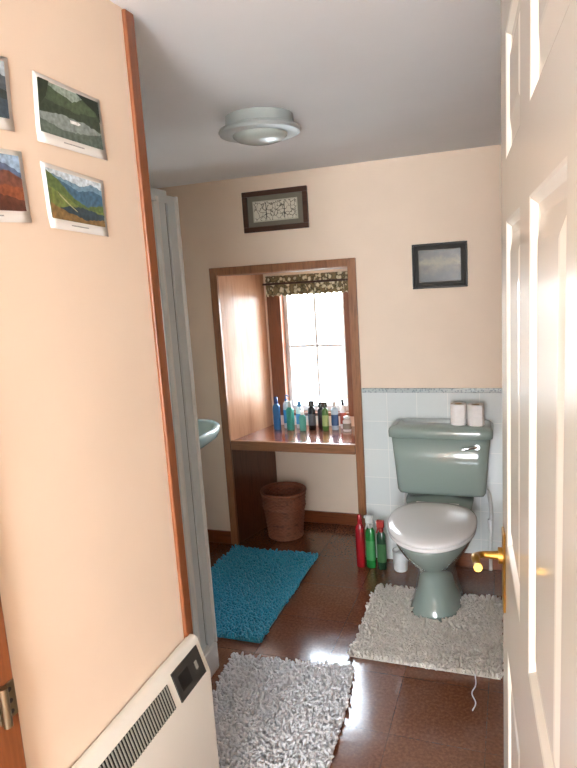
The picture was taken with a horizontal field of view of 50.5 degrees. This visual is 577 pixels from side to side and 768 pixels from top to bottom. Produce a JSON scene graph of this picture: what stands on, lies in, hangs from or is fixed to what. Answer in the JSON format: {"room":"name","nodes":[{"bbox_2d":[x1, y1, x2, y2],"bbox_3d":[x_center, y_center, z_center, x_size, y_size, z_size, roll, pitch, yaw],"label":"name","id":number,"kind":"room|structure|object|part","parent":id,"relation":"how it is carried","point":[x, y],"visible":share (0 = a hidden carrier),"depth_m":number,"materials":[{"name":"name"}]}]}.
{"room":"bathroom","nodes":[
{"label":"bathroom","id":0,"kind":"room"},
{"bbox_2d":[0,0,183,767],"bbox_3d":[-0.401,0.319,1.148,0.120,2.040,0.500,0,10,20],"label":"wall","id":1,"kind":"structure","parent":0,"point":[90,595],"depth_m":1.07,"materials":[{"name":"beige paint"}]},
{"bbox_2d":[0,56,14,131],"bbox_3d":[-0.444,-0.418,0.848,0.004,0.111,0.162,0,10,20],"label":"postcard","id":2,"kind":"object","parent":1,"relation":"attached to","point":[6,117],"visible":1,"depth_m":0.91},
{"bbox_2d":[0,61,4,75],"bbox_3d":[-0.445,-0.422,0.847,0.002,0.086,0.145,0,10,21],"label":"print","id":3,"kind":"object","parent":2,"relation":"attached to","point":[2,63],"depth_m":0.91},
{"bbox_2d":[0,74,5,117],"bbox_3d":[-0.444,-0.418,0.848,0.002,0.077,0.144,0,10,21],"label":"print","id":4,"kind":"object","parent":2,"relation":"attached to","point":[2,76],"depth_m":0.91},
{"bbox_2d":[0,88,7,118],"bbox_3d":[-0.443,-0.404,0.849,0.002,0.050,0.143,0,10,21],"label":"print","id":5,"kind":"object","parent":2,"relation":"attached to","point":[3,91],"depth_m":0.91},
{"bbox_2d":[0,98,9,118],"bbox_3d":[-0.443,-0.396,0.850,0.002,0.033,0.142,0,10,21],"label":"print","id":6,"kind":"object","parent":2,"relation":"attached to","point":[4,102],"depth_m":0.91},
{"bbox_2d":[0,596,26,767],"bbox_3d":[-0.580,0.452,0.488,0.045,2.020,0.892,0,10,20],"label":"door frame","id":7,"kind":"structure","parent":1,"relation":"attached to","point":[12,755],"depth_m":0.89,"materials":[{"name":"brown wood"}]},
{"bbox_2d":[0,679,17,729],"bbox_3d":[-0.403,0.462,0.886,0.015,0.061,0.033,0,10,20],"label":"door hinge","id":8,"kind":"object","parent":7,"relation":"attached to","point":[8,701],"visible":1,"depth_m":0.88,"materials":[{"name":"metal"}]},
{"bbox_2d":[0,148,31,222],"bbox_3d":[-0.433,-0.287,0.879,0.004,0.114,0.153,0,10,21],"label":"postcard","id":9,"kind":"object","parent":1,"relation":"attached to","point":[14,207],"visible":1,"depth_m":0.92},
{"bbox_2d":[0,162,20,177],"bbox_3d":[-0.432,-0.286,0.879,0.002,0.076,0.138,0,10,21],"label":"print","id":10,"kind":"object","parent":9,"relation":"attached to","point":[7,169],"depth_m":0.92},
{"bbox_2d":[0,153,20,210],"bbox_3d":[-0.433,-0.292,0.878,0.002,0.089,0.138,0,10,20],"label":"print","id":11,"kind":"object","parent":9,"relation":"attached to","point":[10,163],"depth_m":0.92},
{"bbox_2d":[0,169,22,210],"bbox_3d":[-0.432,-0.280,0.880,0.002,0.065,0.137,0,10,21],"label":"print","id":12,"kind":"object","parent":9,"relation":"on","point":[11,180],"depth_m":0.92},
{"bbox_2d":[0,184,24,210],"bbox_3d":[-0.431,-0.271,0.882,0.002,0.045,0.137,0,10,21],"label":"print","id":13,"kind":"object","parent":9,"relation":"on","point":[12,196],"depth_m":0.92},
{"bbox_2d":[0,193,26,210],"bbox_3d":[-0.430,-0.263,0.883,0.002,0.029,0.137,0,10,21],"label":"print","id":14,"kind":"object","parent":9,"relation":"attached to","point":[8,201],"depth_m":0.92},
{"bbox_2d":[32,70,107,160],"bbox_3d":[-0.371,-0.454,1.047,0.004,0.111,0.179,0,10,20],"label":"picture","id":15,"kind":"object","parent":1,"relation":"attached to","point":[66,117],"visible":1,"depth_m":1.04},
{"bbox_2d":[38,77,47,102],"bbox_3d":[-0.393,-0.469,0.984,0.001,0.042,0.027,0,10,20],"label":"print","id":16,"kind":"object","parent":15,"relation":"attached to","point":[42,83],"depth_m":0.98},
{"bbox_2d":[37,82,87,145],"bbox_3d":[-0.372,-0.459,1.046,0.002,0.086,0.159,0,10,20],"label":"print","id":17,"kind":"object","parent":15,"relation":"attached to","point":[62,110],"depth_m":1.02},
{"bbox_2d":[37,77,97,148],"bbox_3d":[-0.371,-0.459,1.046,0.002,0.086,0.159,0,10,20],"label":"print","id":18,"kind":"object","parent":15,"relation":"on","point":[67,117],"depth_m":1.03},
{"bbox_2d":[38,93,100,142],"bbox_3d":[-0.370,-0.446,1.048,0.002,0.061,0.159,0,10,20],"label":"print","id":19,"kind":"object","parent":15,"relation":"on","point":[62,118],"depth_m":1.04},
{"bbox_2d":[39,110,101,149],"bbox_3d":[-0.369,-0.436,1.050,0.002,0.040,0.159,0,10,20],"label":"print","id":20,"kind":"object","parent":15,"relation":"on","point":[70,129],"depth_m":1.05},
{"bbox_2d":[40,117,102,149],"bbox_3d":[-0.369,-0.429,1.051,0.002,0.026,0.159,0,10,20],"label":"print","id":21,"kind":"object","parent":15,"relation":"attached to","point":[66,132],"depth_m":1.04},
{"bbox_2d":[77,94,99,121],"bbox_3d":[-0.355,-0.488,1.086,0.001,0.038,0.061,0,10,20],"label":"print","id":22,"kind":"object","parent":15,"relation":"on","point":[88,107],"depth_m":1.09},
{"bbox_2d":[40,161,108,236],"bbox_3d":[-0.366,-0.316,1.062,0.005,0.112,0.158,0,10,20],"label":"postcard","id":23,"kind":"object","parent":1,"relation":"attached to","point":[75,201],"visible":1,"depth_m":1.05},
{"bbox_2d":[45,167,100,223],"bbox_3d":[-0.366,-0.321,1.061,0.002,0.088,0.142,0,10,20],"label":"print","id":24,"kind":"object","parent":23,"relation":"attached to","point":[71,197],"depth_m":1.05},
{"bbox_2d":[45,170,101,225],"bbox_3d":[-0.366,-0.318,1.061,0.002,0.083,0.142,0,10,20],"label":"print","id":25,"kind":"object","parent":23,"relation":"attached to","point":[72,198],"depth_m":1.05},
{"bbox_2d":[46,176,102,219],"bbox_3d":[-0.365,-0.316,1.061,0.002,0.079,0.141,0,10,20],"label":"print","id":26,"kind":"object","parent":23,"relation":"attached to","point":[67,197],"depth_m":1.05},
{"bbox_2d":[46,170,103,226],"bbox_3d":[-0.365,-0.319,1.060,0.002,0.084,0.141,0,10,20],"label":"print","id":27,"kind":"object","parent":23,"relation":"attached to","point":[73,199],"depth_m":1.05},
{"bbox_2d":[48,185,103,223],"bbox_3d":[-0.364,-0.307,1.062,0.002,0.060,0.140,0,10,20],"label":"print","id":28,"kind":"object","parent":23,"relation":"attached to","point":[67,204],"depth_m":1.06},
{"bbox_2d":[51,202,104,226],"bbox_3d":[-0.363,-0.293,1.065,0.002,0.032,0.138,0,10,20],"label":"print","id":29,"kind":"object","parent":23,"relation":"attached to","point":[63,214],"depth_m":1.06},
{"bbox_2d":[52,206,104,225],"bbox_3d":[-0.363,-0.293,1.065,0.002,0.031,0.138,0,10,21],"label":"print","id":30,"kind":"object","parent":23,"relation":"attached to","point":[61,215],"depth_m":1.06},
{"bbox_2d":[71,634,218,767],"bbox_3d":[-0.318,0.884,1.117,0.051,0.488,0.736,0,10,20],"label":"heater","id":31,"kind":"object","parent":1,"relation":"attached to","point":[169,722],"visible":1,"depth_m":1.27,"materials":[{"name":"white metal"}]},
{"bbox_2d":[98,685,175,767],"bbox_3d":[-0.341,0.704,1.019,0.019,0.052,0.565,0,10,20],"label":"grille","id":32,"kind":"object","parent":31,"relation":"attached to","point":[133,743],"depth_m":1.18,"materials":[{"name":"black metal"}]},
{"bbox_3d":[-0.220,0.637,1.349,0.024,0.064,0.110,0,10,20],"label":"control panel","id":33,"kind":"part","parent":31,"relation":"part of","materials":[{"name":"plastic"}]},
{"bbox_2d":[110,0,500,188],"bbox_3d":[-0.174,-0.731,0.842,3.100,0.100,5.500,0,10,20],"label":"ceiling","id":34,"kind":"structure","parent":0,"point":[361,80],"depth_m":1.68,"materials":[{"name":"paint"}]},
{"bbox_2d":[218,107,300,145],"bbox_3d":[-0.095,-0.844,2.035,0.276,0.085,0.276,0,10,20],"label":"ceiling light","id":35,"kind":"object","parent":34,"relation":"attached to","point":[255,126],"depth_m":1.95,"materials":[{"name":"white plastic"}]},
{"bbox_2d":[157,144,501,530],"bbox_3d":[0.730,-0.121,3.318,3.100,2.040,0.570,0,10,20],"label":"wall","id":36,"kind":"structure","parent":0,"point":[373,213],"depth_m":3.04,"materials":[{"name":"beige paint"}]},
{"bbox_2d":[241,185,308,232],"bbox_3d":[-0.070,-0.893,3.142,0.356,0.205,0.018,0,10,20],"label":"picture","id":37,"kind":"object","parent":36,"relation":"attached to","point":[280,208],"visible":1,"depth_m":3.14,"materials":[{"name":"brown wood"}]},
{"bbox_2d":[218,267,346,543],"bbox_3d":[0.073,0.129,3.514,0.770,1.565,0.402,0,10,20],"label":"panel","id":38,"kind":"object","parent":36,"relation":"attached to","point":[242,298],"depth_m":3.59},
{"bbox_2d":[209,258,366,550],"bbox_3d":[0.001,0.154,3.320,0.812,1.590,0.022,0,10,20],"label":"frame","id":39,"kind":"object","parent":36,"relation":"attached to","point":[350,263],"depth_m":3.24,"materials":[{"name":"brown wood"}]},
{"bbox_2d":[231,425,355,454],"bbox_3d":[0.082,0.311,3.537,0.722,0.054,0.412,0,10,20],"label":"shelf","id":40,"kind":"object","parent":36,"relation":"attached to","point":[331,441],"visible":0.88,"depth_m":3.42,"materials":[{"name":"brown wood"}]},
{"bbox_2d":[273,397,280,429],"bbox_3d":[-0.071,0.174,3.661,0.044,0.200,0.037,0,10,20],"label":"shampoo bottle","id":41,"kind":"object","parent":40,"relation":"on","point":[276,408],"visible":1,"depth_m":3.65,"materials":[{"name":"plastic"}]},
{"bbox_2d":[283,394,288,427],"bbox_3d":[-0.010,0.164,3.680,0.042,0.207,0.033,0,10,20],"label":"shampoo bottle","id":42,"kind":"object","parent":40,"relation":"on","point":[285,406],"visible":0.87,"depth_m":3.67,"materials":[{"name":"plastic"}]},
{"bbox_2d":[286,401,294,429],"bbox_3d":[0.010,0.186,3.634,0.046,0.174,0.039,0,10,20],"label":"bottle","id":43,"kind":"object","parent":40,"relation":"on","point":[289,411],"visible":1,"depth_m":3.62,"materials":[{"name":"plastic"}]},
{"bbox_2d":[296,401,302,427],"bbox_3d":[0.067,0.182,3.666,0.044,0.164,0.038,0,10,20],"label":"bottle","id":44,"kind":"object","parent":40,"relation":"on","point":[299,408],"visible":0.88,"depth_m":3.65,"materials":[{"name":"plastic"}]},
{"bbox_2d":[299,410,306,430],"bbox_3d":[0.083,0.215,3.602,0.040,0.120,0.034,0,10,20],"label":"mouthwash bottle","id":45,"kind":"object","parent":40,"relation":"on","point":[302,418],"visible":1,"depth_m":3.59,"materials":[{"name":"plastic"}]},
{"bbox_2d":[308,400,315,429],"bbox_3d":[0.137,0.182,3.608,0.044,0.175,0.038,0,10,20],"label":"bottle","id":46,"kind":"object","parent":40,"relation":"on","point":[311,410],"visible":1,"depth_m":3.59,"materials":[{"name":"plastic"}]},
{"bbox_2d":[317,402,322,428],"bbox_3d":[0.194,0.184,3.621,0.042,0.160,0.036,0,10,20],"label":"bottle","id":47,"kind":"object","parent":40,"relation":"on","point":[319,411],"visible":0.71,"depth_m":3.61,"materials":[{"name":"plastic"}]},
{"bbox_2d":[322,401,328,430],"bbox_3d":[0.214,0.186,3.570,0.038,0.170,0.033,0,10,20],"label":"bottle","id":48,"kind":"object","parent":40,"relation":"on","point":[325,417],"visible":1,"depth_m":3.56,"materials":[{"name":"plastic"}]},
{"bbox_2d":[331,401,338,429],"bbox_3d":[0.270,0.183,3.571,0.042,0.170,0.036,0,10,20],"label":"bottle","id":49,"kind":"object","parent":40,"relation":"on","point":[334,411],"visible":1,"depth_m":3.56,"materials":[{"name":"plastic"}]},
{"bbox_2d":[340,399,345,428],"bbox_3d":[0.320,0.173,3.594,0.036,0.174,0.031,0,10,20],"label":"lotion bottle","id":50,"kind":"object","parent":40,"relation":"on","point":[342,407],"visible":0.81,"depth_m":3.58,"materials":[{"name":"plastic"}]},
{"bbox_2d":[343,415,350,431],"bbox_3d":[0.337,0.228,3.523,0.049,0.090,0.041,0,10,20],"label":"bottle","id":51,"kind":"object","parent":40,"relation":"on","point":[346,422],"visible":1,"depth_m":3.51,"materials":[{"name":"plastic"}]},
{"bbox_2d":[262,271,347,296],"bbox_3d":[0.117,-0.577,3.545,0.565,0.122,0.042,0,10,20],"label":"curtain valance","id":52,"kind":"object","parent":36,"relation":"attached to","point":[328,282],"visible":0.92,"depth_m":3.55,"materials":[{"name":"fabric"}]},
{"bbox_3d":[0.112,-0.589,3.529,0.565,0.012,0.012,0,10,20],"label":"rod","id":53,"kind":"part","parent":52,"relation":"part of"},
{"bbox_2d":[267,292,353,415],"bbox_3d":[0.167,-0.234,3.686,0.560,0.850,0.108,0,10,20],"label":"lining","id":54,"kind":"object","parent":36,"relation":"attached to","point":[275,305],"visible":0.32,"depth_m":3.70,"materials":[{"name":"brown wood"}]},
{"bbox_2d":[283,292,348,410],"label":"window","id":55,"kind":"structure","parent":54,"relation":"attached to","point":[289,346],"depth_m":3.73,"materials":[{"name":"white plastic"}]},
{"bbox_2d":[304,510,356,525],"bbox_3d":[0.208,0.828,3.807,0.560,0.075,0.016,0,10,20],"label":"baseboard","id":56,"kind":"structure","parent":36,"relation":"attached to","point":[340,518],"depth_m":3.78,"materials":[{"name":"brown wood"}]},
{"bbox_2d":[207,529,501,570],"bbox_3d":[0.668,0.899,3.214,2.750,0.075,0.020,0,10,20],"label":"baseboard","id":57,"kind":"structure","parent":36,"relation":"attached to","point":[218,536],"depth_m":3.13,"materials":[{"name":"brown wood"}]},
{"bbox_2d":[361,388,501,392],"bbox_3d":[1.142,0.032,2.883,1.628,0.023,0.011,0,10,20],"label":"tile","id":58,"kind":"structure","parent":36,"relation":"attached to","point":[364,390],"depth_m":3.04,"materials":[{"name":"grey tile"}]},
{"bbox_2d":[362,393,502,560],"bbox_3d":[1.172,0.488,2.962,1.628,0.905,0.008,0,10,20],"label":"wall tiles","id":59,"kind":"structure","parent":36,"relation":"attached to","point":[379,410],"depth_m":3.11,"materials":[{"name":"white tile"}]},
{"bbox_2d":[412,241,467,288],"bbox_3d":[0.720,-0.565,2.918,0.257,0.212,0.018,0,10,20],"label":"landscape photo","id":60,"kind":"object","parent":36,"relation":"attached to","point":[444,264],"visible":1,"depth_m":2.92,"materials":[{"name":"black paint"}]},
{"bbox_2d":[209,522,503,767],"bbox_3d":[-0.040,1.375,1.199,3.100,0.100,5.500,0,10,20],"label":"floor","id":61,"kind":"structure","parent":0,"point":[397,715],"depth_m":2.32,"materials":[{"name":"tile"}]},
{"bbox_2d":[150,187,218,676],"bbox_3d":[-0.819,0.303,2.041,0.758,1.825,0.810,0,10,20],"label":"shower curtain","id":62,"kind":"object","parent":61,"relation":"on","point":[165,209],"visible":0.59,"depth_m":2.20,"materials":[{"name":"grey fabric"}]},
{"bbox_3d":[-0.550,-0.574,1.765,0.040,0.040,0.698,0,10,20],"label":"rail","id":63,"kind":"part","parent":62,"relation":"part of","materials":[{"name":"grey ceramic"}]},
{"bbox_3d":[-0.506,0.264,1.873,0.010,1.660,0.628,0,10,20],"label":"door panel","id":64,"kind":"part","parent":62,"relation":"part of","materials":[{"name":"white fabric"}]},
{"bbox_3d":[-0.370,0.185,2.254,0.040,1.690,0.057,0,10,20],"label":"corner post","id":65,"kind":"part","parent":62,"relation":"part of","materials":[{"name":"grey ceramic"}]},
{"bbox_3d":[-0.442,1.086,2.046,0.044,0.035,0.698,0,10,20],"label":"rail","id":66,"kind":"part","parent":62,"relation":"part of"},
{"bbox_2d":[205,642,218,676],"bbox_3d":[-0.766,1.142,2.184,0.756,0.120,0.809,0,10,20],"label":"tray","id":67,"kind":"object","parent":62,"relation":"on","point":[211,650],"depth_m":2.37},
{"bbox_2d":[198,419,219,449],"bbox_3d":[-0.574,0.580,3.154,0.450,0.878,0.540,0,10,20],"label":"basin","id":68,"kind":"object","parent":61,"relation":"on","point":[208,429],"visible":0.06,"depth_m":3.12,"materials":[{"name":"teal ceramic"}]},
{"bbox_2d":[211,544,317,642],"bbox_3d":[-0.215,1.005,3.041,0.537,0.032,0.862,0,10,20],"label":"bath mat","id":69,"kind":"object","parent":61,"relation":"on","point":[252,586],"visible":0.86,"depth_m":3.02,"materials":[{"name":"blue fabric"}]},
{"bbox_2d":[260,481,305,541],"bbox_3d":[-0.023,0.760,3.643,0.277,0.288,0.277,0,10,20],"label":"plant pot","id":70,"kind":"object","parent":61,"relation":"on","point":[283,502],"visible":1,"depth_m":3.56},
{"bbox_2d":[212,652,354,767],"bbox_3d":[-0.088,1.167,2.038,0.527,0.032,0.839,-1,10,15],"label":"bath mat","id":71,"kind":"object","parent":61,"relation":"on","point":[269,713],"visible":0.91,"depth_m":2.14,"materials":[{"name":"grey fabric"}]},
{"bbox_2d":[355,514,365,567],"bbox_3d":[0.374,0.815,3.190,0.048,0.284,0.043,0,10,20],"label":"bottle","id":72,"kind":"object","parent":61,"relation":"on","point":[359,529],"visible":1,"depth_m":3.17,"materials":[{"name":"plastic"}]},
{"bbox_2d":[364,515,375,568],"bbox_3d":[0.423,0.815,3.172,0.055,0.284,0.040,0,10,20],"label":"bottle","id":73,"kind":"object","parent":61,"relation":"on","point":[370,532],"visible":1,"depth_m":3.15,"materials":[{"name":"plastic"}]},
{"bbox_2d":[375,519,386,569],"bbox_3d":[0.476,0.825,3.149,0.053,0.264,0.039,0,10,20],"label":"bottle","id":74,"kind":"object","parent":61,"relation":"on","point":[381,536],"visible":1,"depth_m":3.13,"materials":[{"name":"plastic"}]},
{"bbox_2d":[392,547,407,572],"bbox_3d":[0.574,0.901,3.133,0.084,0.107,0.084,0,10,20],"label":"toilet brush holder","id":75,"kind":"object","parent":61,"relation":"on","point":[400,561],"visible":0.75,"depth_m":3.11,"materials":[{"name":"white plastic"}]},
{"bbox_2d":[347,583,502,679],"bbox_3d":[0.608,1.026,2.611,0.612,0.032,0.602,0,10,20],"label":"mat","id":76,"kind":"object","parent":61,"relation":"on","point":[470,641],"visible":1,"depth_m":2.52,"materials":[{"name":"grey fabric"}]},
{"bbox_2d":[387,418,493,621],"bbox_3d":[0.664,0.619,2.756,0.484,0.779,0.758,0,10,20],"label":"toilet","id":77,"kind":"object","parent":61,"relation":"on","point":[441,466],"visible":0.98,"depth_m":2.82,"materials":[{"name":"green ceramic"}]},
{"bbox_3d":[0.610,0.592,2.619,0.374,0.031,0.477,0,10,20],"label":"lid","id":78,"kind":"part","parent":77,"relation":"part of","materials":[{"name":"white plastic"}]},
{"bbox_2d":[406,493,473,509],"bbox_3d":[0.742,0.601,2.982,0.310,0.130,0.270,0,10,20],"label":"toilet hinge","id":79,"kind":"object","parent":77,"relation":"attached to","point":[465,500],"depth_m":2.91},
{"bbox_3d":[0.734,0.215,2.950,0.484,0.057,0.206,0,10,20],"label":"cistern lid","id":80,"kind":"part","parent":77,"relation":"part of","materials":[{"name":"green ceramic"}]},
{"bbox_2d":[450,402,466,425],"bbox_3d":[0.805,0.141,2.897,0.074,0.098,0.075,0,10,20],"label":"toilet roll","id":81,"kind":"object","parent":77,"relation":"on","point":[458,410],"depth_m":2.87,"materials":[{"name":"white paper"}]},
{"bbox_3d":[0.832,0.299,2.815,0.069,0.024,0.018,-1,10,14],"label":"flush lever","id":82,"kind":"part","parent":77,"relation":"part of","materials":[{"name":"silver metal"}]},
{"bbox_2d":[467,402,483,426],"bbox_3d":[0.875,0.142,2.861,0.076,0.098,0.077,0,10,20],"label":"toilet roll","id":83,"kind":"object","parent":77,"relation":"on","point":[475,411],"depth_m":2.83,"materials":[{"name":"white paper"}]},
{"bbox_2d":[471,674,475,710],"bbox_3d":[0.664,1.103,2.193,0.017,0.013,0.191,-1,10,17],"label":"thread","id":84,"kind":"object","parent":61,"relation":"on","point":[474,674],"visible":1,"depth_m":2.19,"materials":[{"name":"white fabric"}]},
{"bbox_3d":[-0.876,0.281,1.552,1.290,2.040,0.120,0,10,20],"label":"wall partition","id":85,"kind":"structure","parent":0,"visible":0},
{"bbox_2d":[121,9,192,637],"bbox_3d":[-0.268,0.272,1.376,0.043,2.039,0.032,0,10,20],"label":"trim strip","id":86,"kind":"object","parent":85,"relation":"attached to","point":[127,17],"visible":0.49,"depth_m":1.29,"materials":[{"name":"brown wood"}]},
{"bbox_3d":[0.670,0.425,0.119,1.025,2.040,0.120,0,10,20],"label":"wall","id":87,"kind":"structure","parent":0,"visible":0},
{"bbox_2d":[500,0,576,767],"bbox_3d":[0.298,0.380,0.725,0.036,1.957,0.760,-1,10,16],"label":"leaf","id":88,"kind":"object","parent":87,"relation":"attached to","point":[539,37],"visible":1,"depth_m":0.54,"materials":[{"name":"white paint"}]},
{"bbox_2d":[502,527,505,612],"bbox_3d":[0.365,0.314,1.036,0.004,0.140,0.038,-1,10,16],"label":"backplate","id":89,"kind":"object","parent":88,"relation":"attached to","point":[503,530],"visible":1,"depth_m":1.02,"materials":[{"name":"gold metal"}]},
{"bbox_2d":[498,547,502,563],"bbox_3d":[0.358,0.290,1.034,0.008,0.028,0.028,-1,10,16],"label":"rose","id":90,"kind":"object","parent":89,"relation":"attached to","point":[500,550],"visible":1,"depth_m":1.02,"materials":[{"name":"gold metal"}]},
{"bbox_2d":[471,551,497,571],"bbox_3d":[0.329,0.292,1.011,0.054,0.025,0.082,0,10,20],"label":"lever","id":91,"kind":"object","parent":90,"relation":"attached to","point":[476,556],"visible":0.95,"depth_m":1.03,"materials":[{"name":"gold metal"}]}
]}

